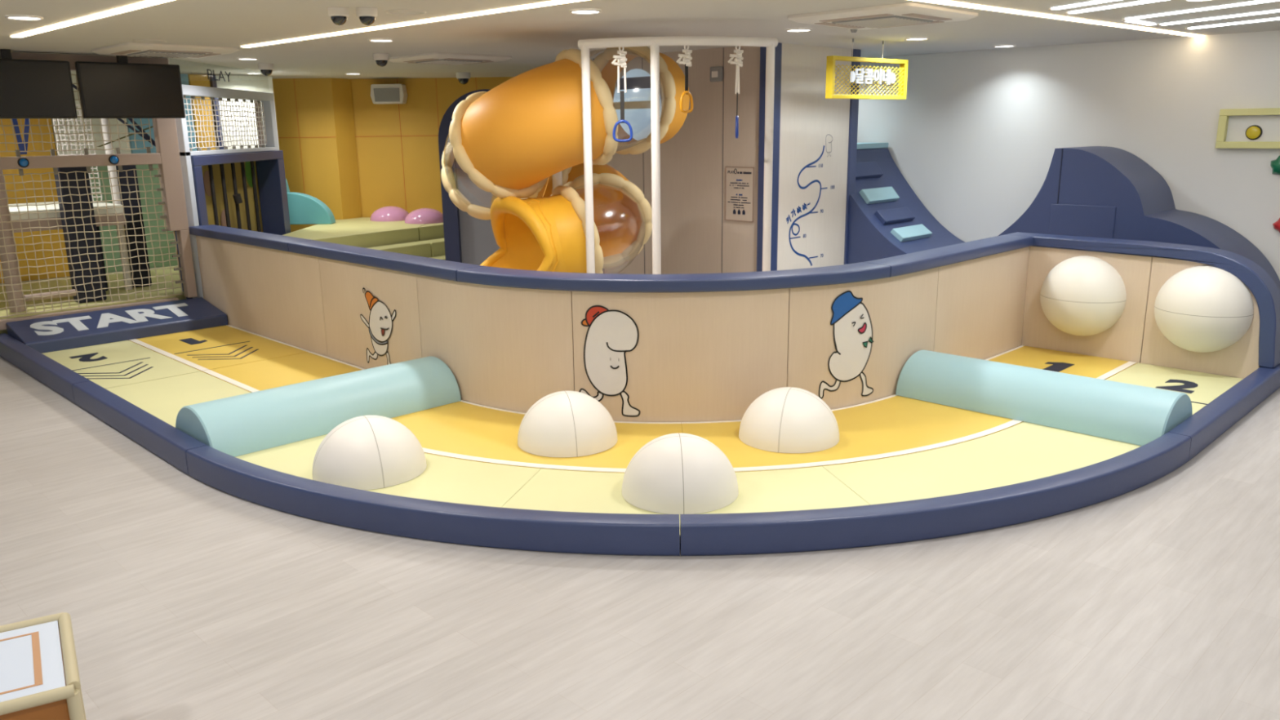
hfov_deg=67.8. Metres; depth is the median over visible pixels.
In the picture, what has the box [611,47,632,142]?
ring
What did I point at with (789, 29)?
recessed light
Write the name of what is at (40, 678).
sign stand
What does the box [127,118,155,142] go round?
strap
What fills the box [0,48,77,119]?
screen
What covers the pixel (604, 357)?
sticker
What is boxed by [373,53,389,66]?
dome camera
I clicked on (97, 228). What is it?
post
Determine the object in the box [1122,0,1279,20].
tube
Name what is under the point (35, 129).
pad
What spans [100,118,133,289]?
pipe
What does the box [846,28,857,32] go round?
smoke detector
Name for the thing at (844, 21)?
grille
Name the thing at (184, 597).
floor
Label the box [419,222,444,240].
step
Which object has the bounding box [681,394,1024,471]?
mat
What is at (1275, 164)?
hold
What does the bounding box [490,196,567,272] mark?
slide
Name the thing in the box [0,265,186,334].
floor
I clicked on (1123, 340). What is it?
end panel
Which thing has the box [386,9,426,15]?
ring
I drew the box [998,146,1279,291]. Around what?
partition
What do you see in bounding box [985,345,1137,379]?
mat
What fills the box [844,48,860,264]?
trim
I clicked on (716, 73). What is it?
wall sensor
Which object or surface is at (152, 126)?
strap
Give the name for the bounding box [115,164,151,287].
post
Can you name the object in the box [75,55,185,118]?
screen
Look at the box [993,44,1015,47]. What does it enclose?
recessed light
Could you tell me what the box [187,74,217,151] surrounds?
wall
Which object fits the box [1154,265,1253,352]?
ball
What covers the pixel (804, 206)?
wall decal
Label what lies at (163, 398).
mat
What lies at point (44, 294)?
pipe
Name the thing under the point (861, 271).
wall cap
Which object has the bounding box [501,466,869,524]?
mat
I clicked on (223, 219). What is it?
light
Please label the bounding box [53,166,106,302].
post
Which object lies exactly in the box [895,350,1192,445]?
cylinder
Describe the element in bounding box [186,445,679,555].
padded border
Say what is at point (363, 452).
dome
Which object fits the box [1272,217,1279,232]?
hold
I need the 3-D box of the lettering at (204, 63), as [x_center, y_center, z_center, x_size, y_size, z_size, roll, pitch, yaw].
[-4.841,-3.302,11.124,0.017,0.262,2.650,-1,14,0]
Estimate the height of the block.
0.270 m
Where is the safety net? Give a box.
[0,52,197,329]
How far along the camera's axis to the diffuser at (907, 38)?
8.65 m
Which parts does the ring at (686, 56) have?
handle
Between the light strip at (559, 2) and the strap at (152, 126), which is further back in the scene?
the strap at (152, 126)
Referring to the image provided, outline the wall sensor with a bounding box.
[710,66,722,81]
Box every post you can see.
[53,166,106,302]
[96,226,108,290]
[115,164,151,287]
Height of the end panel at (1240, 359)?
0.930 m
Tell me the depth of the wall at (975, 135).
9.59 m
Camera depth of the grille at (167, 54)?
8.62 m
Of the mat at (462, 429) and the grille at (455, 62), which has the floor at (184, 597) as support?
the mat at (462, 429)
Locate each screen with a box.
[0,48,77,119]
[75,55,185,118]
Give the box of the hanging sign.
[825,38,908,99]
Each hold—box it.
[1270,155,1279,174]
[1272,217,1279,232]
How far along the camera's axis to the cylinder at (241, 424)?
6.31 m
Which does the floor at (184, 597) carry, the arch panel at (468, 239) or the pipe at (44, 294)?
the arch panel at (468, 239)
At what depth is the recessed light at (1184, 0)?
6.11 m
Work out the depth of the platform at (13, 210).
10.10 m
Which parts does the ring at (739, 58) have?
handle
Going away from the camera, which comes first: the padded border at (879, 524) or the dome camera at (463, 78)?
the padded border at (879, 524)
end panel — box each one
[1021,246,1152,363]
[1140,257,1260,378]
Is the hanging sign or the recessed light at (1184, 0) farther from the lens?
the hanging sign
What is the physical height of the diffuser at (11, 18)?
0.005 m
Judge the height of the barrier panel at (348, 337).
0.945 m
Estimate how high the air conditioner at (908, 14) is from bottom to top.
0.059 m
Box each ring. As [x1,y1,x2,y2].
[132,39,166,42]
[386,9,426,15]
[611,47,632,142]
[675,45,693,113]
[727,45,743,138]
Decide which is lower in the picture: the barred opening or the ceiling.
the barred opening
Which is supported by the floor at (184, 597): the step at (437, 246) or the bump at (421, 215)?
the step at (437, 246)
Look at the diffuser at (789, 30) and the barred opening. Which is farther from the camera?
the barred opening
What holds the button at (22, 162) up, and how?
attached to the safety net
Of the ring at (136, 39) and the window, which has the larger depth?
the window
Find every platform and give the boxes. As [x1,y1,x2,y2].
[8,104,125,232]
[283,217,426,248]
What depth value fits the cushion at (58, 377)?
7.92 m
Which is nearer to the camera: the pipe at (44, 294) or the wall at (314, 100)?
the pipe at (44, 294)
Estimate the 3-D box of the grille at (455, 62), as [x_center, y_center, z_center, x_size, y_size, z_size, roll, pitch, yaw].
[-2.042,-3.183,10.179,0.717,0.016,0.717,-1,14,0]
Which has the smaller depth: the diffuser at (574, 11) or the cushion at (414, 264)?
the diffuser at (574, 11)
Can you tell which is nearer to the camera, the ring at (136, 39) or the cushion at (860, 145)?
the ring at (136, 39)
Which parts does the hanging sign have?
panel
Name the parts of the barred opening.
panel, bar knob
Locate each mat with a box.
[42,340,200,388]
[106,371,250,427]
[128,324,310,371]
[202,351,364,392]
[235,433,541,507]
[390,400,682,472]
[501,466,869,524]
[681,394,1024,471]
[822,422,1141,504]
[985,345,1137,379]
[1106,362,1243,414]
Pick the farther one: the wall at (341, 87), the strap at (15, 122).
the wall at (341, 87)
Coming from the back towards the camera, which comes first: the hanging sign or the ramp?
the ramp
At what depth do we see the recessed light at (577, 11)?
6.27 m
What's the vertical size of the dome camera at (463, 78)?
0.155 m
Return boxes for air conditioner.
[91,42,239,58]
[388,52,511,65]
[787,2,977,29]
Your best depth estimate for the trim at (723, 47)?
9.81 m
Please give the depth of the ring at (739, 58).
7.07 m
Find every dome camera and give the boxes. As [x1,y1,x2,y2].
[257,63,274,75]
[327,7,349,25]
[355,7,377,26]
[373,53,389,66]
[455,72,470,84]
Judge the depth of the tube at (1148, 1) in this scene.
6.36 m
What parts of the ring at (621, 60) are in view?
handle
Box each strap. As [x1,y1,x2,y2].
[12,118,25,154]
[22,118,29,154]
[72,84,155,146]
[97,125,153,146]
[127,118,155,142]
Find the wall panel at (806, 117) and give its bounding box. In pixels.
[777,43,852,270]
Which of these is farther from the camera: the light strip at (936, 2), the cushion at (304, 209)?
the cushion at (304, 209)
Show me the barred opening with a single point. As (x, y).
(247, 191)
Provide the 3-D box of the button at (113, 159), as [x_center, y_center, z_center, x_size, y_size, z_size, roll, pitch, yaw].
[-5.236,-1.993,9.486,0.031,0.094,0.094,13,19,43]
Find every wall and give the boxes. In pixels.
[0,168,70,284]
[272,78,342,232]
[330,78,361,219]
[350,76,514,217]
[604,46,759,274]
[857,30,1279,279]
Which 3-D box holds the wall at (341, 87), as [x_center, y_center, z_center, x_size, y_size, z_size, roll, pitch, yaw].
[-4.454,-2.977,14.401,0.137,2.450,0.407,7,16,30]
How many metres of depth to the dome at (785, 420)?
5.88 m
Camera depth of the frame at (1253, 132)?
8.60 m
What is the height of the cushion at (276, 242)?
0.085 m
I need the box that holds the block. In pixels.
[5,297,227,353]
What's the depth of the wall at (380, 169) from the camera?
14.46 m
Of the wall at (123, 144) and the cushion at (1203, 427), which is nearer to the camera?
the cushion at (1203, 427)
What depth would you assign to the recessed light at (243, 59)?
9.98 m
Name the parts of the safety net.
post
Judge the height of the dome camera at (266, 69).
0.134 m
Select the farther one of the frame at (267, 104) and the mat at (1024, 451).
the frame at (267, 104)
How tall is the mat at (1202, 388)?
0.053 m
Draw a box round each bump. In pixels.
[369,205,408,221]
[404,208,443,223]
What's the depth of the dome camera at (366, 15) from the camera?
5.99 m
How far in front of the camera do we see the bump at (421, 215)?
13.59 m
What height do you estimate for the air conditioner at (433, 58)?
0.059 m
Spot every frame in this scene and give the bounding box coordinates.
[175,84,279,297]
[577,35,777,274]
[1215,107,1279,148]
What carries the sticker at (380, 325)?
attached to the barrier panel at (348, 337)
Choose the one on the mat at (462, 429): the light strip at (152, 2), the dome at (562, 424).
the dome at (562, 424)
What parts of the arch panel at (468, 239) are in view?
panel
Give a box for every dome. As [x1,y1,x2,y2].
[311,415,426,490]
[517,391,617,457]
[622,433,738,514]
[738,386,839,453]
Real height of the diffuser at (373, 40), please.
0.005 m
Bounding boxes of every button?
[17,157,29,167]
[108,155,119,164]
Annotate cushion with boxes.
[0,333,90,403]
[72,381,207,474]
[188,224,313,252]
[285,178,335,224]
[288,240,482,281]
[857,142,888,149]
[863,234,1033,277]
[1006,231,1279,368]
[1167,364,1279,461]
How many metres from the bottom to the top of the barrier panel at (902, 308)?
0.945 m
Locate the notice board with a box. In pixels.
[724,166,754,222]
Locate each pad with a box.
[0,118,57,156]
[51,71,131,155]
[88,164,177,272]
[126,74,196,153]
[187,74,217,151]
[208,74,224,149]
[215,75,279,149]
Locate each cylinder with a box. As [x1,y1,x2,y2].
[175,355,461,457]
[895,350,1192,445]
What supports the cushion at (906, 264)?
on the barrier panel at (980, 301)
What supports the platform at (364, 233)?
on the floor at (184, 597)
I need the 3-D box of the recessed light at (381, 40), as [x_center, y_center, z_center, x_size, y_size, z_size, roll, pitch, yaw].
[-2.206,-2.724,8.118,0.216,0.010,0.216,-1,14,0]
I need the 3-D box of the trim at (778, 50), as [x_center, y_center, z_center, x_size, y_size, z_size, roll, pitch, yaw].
[1.252,-1.647,9.294,0.170,2.750,0.120,13,19,43]
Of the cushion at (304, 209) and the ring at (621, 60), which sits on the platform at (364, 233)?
the cushion at (304, 209)
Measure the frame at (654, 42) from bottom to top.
2.639 m
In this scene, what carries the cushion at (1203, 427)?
on the floor at (184, 597)
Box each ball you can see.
[1040,255,1126,336]
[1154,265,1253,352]
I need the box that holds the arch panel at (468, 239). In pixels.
[438,88,499,265]
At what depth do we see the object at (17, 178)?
11.36 m
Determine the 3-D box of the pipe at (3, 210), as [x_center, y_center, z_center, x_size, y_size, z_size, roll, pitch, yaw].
[-6.198,-1.650,9.178,0.140,2.400,0.133,-1,14,0]
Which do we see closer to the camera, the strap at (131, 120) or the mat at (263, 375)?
the mat at (263, 375)
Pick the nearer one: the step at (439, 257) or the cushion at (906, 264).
the cushion at (906, 264)
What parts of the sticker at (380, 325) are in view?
arm, leg, leg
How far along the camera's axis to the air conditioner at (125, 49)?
8.48 m
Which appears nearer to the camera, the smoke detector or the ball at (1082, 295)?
the smoke detector
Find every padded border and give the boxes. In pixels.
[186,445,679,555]
[680,431,1191,555]
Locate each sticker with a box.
[360,287,395,364]
[578,305,639,417]
[818,290,873,399]
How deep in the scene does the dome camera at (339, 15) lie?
5.96 m
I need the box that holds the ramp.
[847,142,964,263]
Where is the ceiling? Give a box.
[0,0,1279,79]
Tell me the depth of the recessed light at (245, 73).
12.44 m
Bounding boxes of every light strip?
[8,0,173,38]
[239,0,587,48]
[910,0,1204,37]
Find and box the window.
[613,68,661,140]
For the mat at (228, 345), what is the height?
0.053 m
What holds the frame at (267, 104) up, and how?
on the floor at (184, 597)
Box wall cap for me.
[456,262,890,293]
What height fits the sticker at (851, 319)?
0.792 m
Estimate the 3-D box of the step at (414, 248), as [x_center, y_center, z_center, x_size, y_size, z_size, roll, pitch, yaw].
[-3.812,-1.049,11.810,0.334,0.520,2.941,9,17,36]
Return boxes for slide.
[440,46,689,274]
[490,196,567,272]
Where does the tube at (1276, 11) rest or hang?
attached to the ceiling
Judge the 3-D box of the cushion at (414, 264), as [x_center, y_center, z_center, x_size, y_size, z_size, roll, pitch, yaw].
[-2.142,-0.827,7.755,2.601,0.085,0.276,13,19,43]
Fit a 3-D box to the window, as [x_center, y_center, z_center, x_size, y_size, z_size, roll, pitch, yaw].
[-0.054,-2.728,10.352,0.740,0.840,0.056,13,19,43]
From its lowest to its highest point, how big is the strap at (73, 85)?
0.823 m
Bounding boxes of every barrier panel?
[195,235,328,356]
[318,257,422,368]
[416,274,574,413]
[571,288,789,424]
[786,266,938,409]
[933,246,1029,359]
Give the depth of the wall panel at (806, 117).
9.61 m
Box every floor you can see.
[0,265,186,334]
[0,265,1279,719]
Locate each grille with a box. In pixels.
[127,50,205,57]
[373,88,399,102]
[415,59,482,65]
[831,15,933,28]
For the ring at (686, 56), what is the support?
hanging from the frame at (654, 42)
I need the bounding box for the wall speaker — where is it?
[370,84,407,104]
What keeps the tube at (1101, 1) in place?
attached to the ceiling
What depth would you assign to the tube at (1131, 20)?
7.44 m
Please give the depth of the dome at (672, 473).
4.99 m
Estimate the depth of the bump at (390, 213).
14.03 m
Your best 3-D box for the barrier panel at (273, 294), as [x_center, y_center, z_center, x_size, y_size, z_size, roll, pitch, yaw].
[-3.741,-0.663,9.335,2.737,0.945,0.050,13,19,43]
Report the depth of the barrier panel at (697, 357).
6.38 m
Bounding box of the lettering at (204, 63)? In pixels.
[191,62,253,82]
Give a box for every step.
[368,241,431,257]
[417,237,444,257]
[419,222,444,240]
[427,254,445,260]
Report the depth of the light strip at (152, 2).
6.20 m
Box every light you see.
[4,15,43,20]
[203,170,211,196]
[220,209,231,226]
[236,57,258,60]
[244,72,262,74]
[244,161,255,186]
[368,38,394,42]
[568,8,601,13]
[785,28,812,31]
[904,37,928,40]
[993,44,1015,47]
[1183,0,1211,1]
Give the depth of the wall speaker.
14.03 m
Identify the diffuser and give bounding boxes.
[9,17,39,19]
[373,40,390,41]
[573,10,598,13]
[789,30,808,31]
[906,38,925,39]
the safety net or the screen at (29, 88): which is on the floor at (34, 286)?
the safety net
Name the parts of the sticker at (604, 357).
leg, leg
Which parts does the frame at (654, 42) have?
post, post, rail, post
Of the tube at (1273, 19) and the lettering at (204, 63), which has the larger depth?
the lettering at (204, 63)
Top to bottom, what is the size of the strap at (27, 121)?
0.800 m
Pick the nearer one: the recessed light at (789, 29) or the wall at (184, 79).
the recessed light at (789, 29)
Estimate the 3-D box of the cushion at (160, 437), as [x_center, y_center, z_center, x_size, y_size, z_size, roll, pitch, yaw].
[-3.455,0.427,6.507,2.240,0.165,0.142,13,19,43]
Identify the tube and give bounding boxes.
[1048,0,1119,10]
[1065,0,1167,13]
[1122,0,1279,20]
[1122,19,1156,26]
[1157,9,1279,26]
[1185,17,1279,29]
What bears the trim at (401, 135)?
attached to the wall at (380, 169)
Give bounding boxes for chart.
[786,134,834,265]
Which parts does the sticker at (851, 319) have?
leg, leg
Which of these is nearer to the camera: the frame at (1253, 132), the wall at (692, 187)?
the frame at (1253, 132)
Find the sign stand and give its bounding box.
[0,612,86,719]
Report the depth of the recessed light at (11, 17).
6.21 m
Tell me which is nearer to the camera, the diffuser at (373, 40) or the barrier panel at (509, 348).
the barrier panel at (509, 348)
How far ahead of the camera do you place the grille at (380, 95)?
14.03 m
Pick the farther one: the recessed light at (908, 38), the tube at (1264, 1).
the recessed light at (908, 38)
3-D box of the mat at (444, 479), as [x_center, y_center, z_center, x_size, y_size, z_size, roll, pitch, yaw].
[-1.584,0.672,5.649,2.201,0.050,0.974,7,16,29]
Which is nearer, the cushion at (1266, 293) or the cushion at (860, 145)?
the cushion at (1266, 293)
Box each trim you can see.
[282,78,476,210]
[641,47,724,274]
[756,42,782,271]
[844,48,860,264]
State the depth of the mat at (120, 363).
8.31 m
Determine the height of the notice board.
0.536 m
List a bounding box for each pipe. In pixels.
[0,169,26,312]
[23,288,76,302]
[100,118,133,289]
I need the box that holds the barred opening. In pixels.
[173,150,290,298]

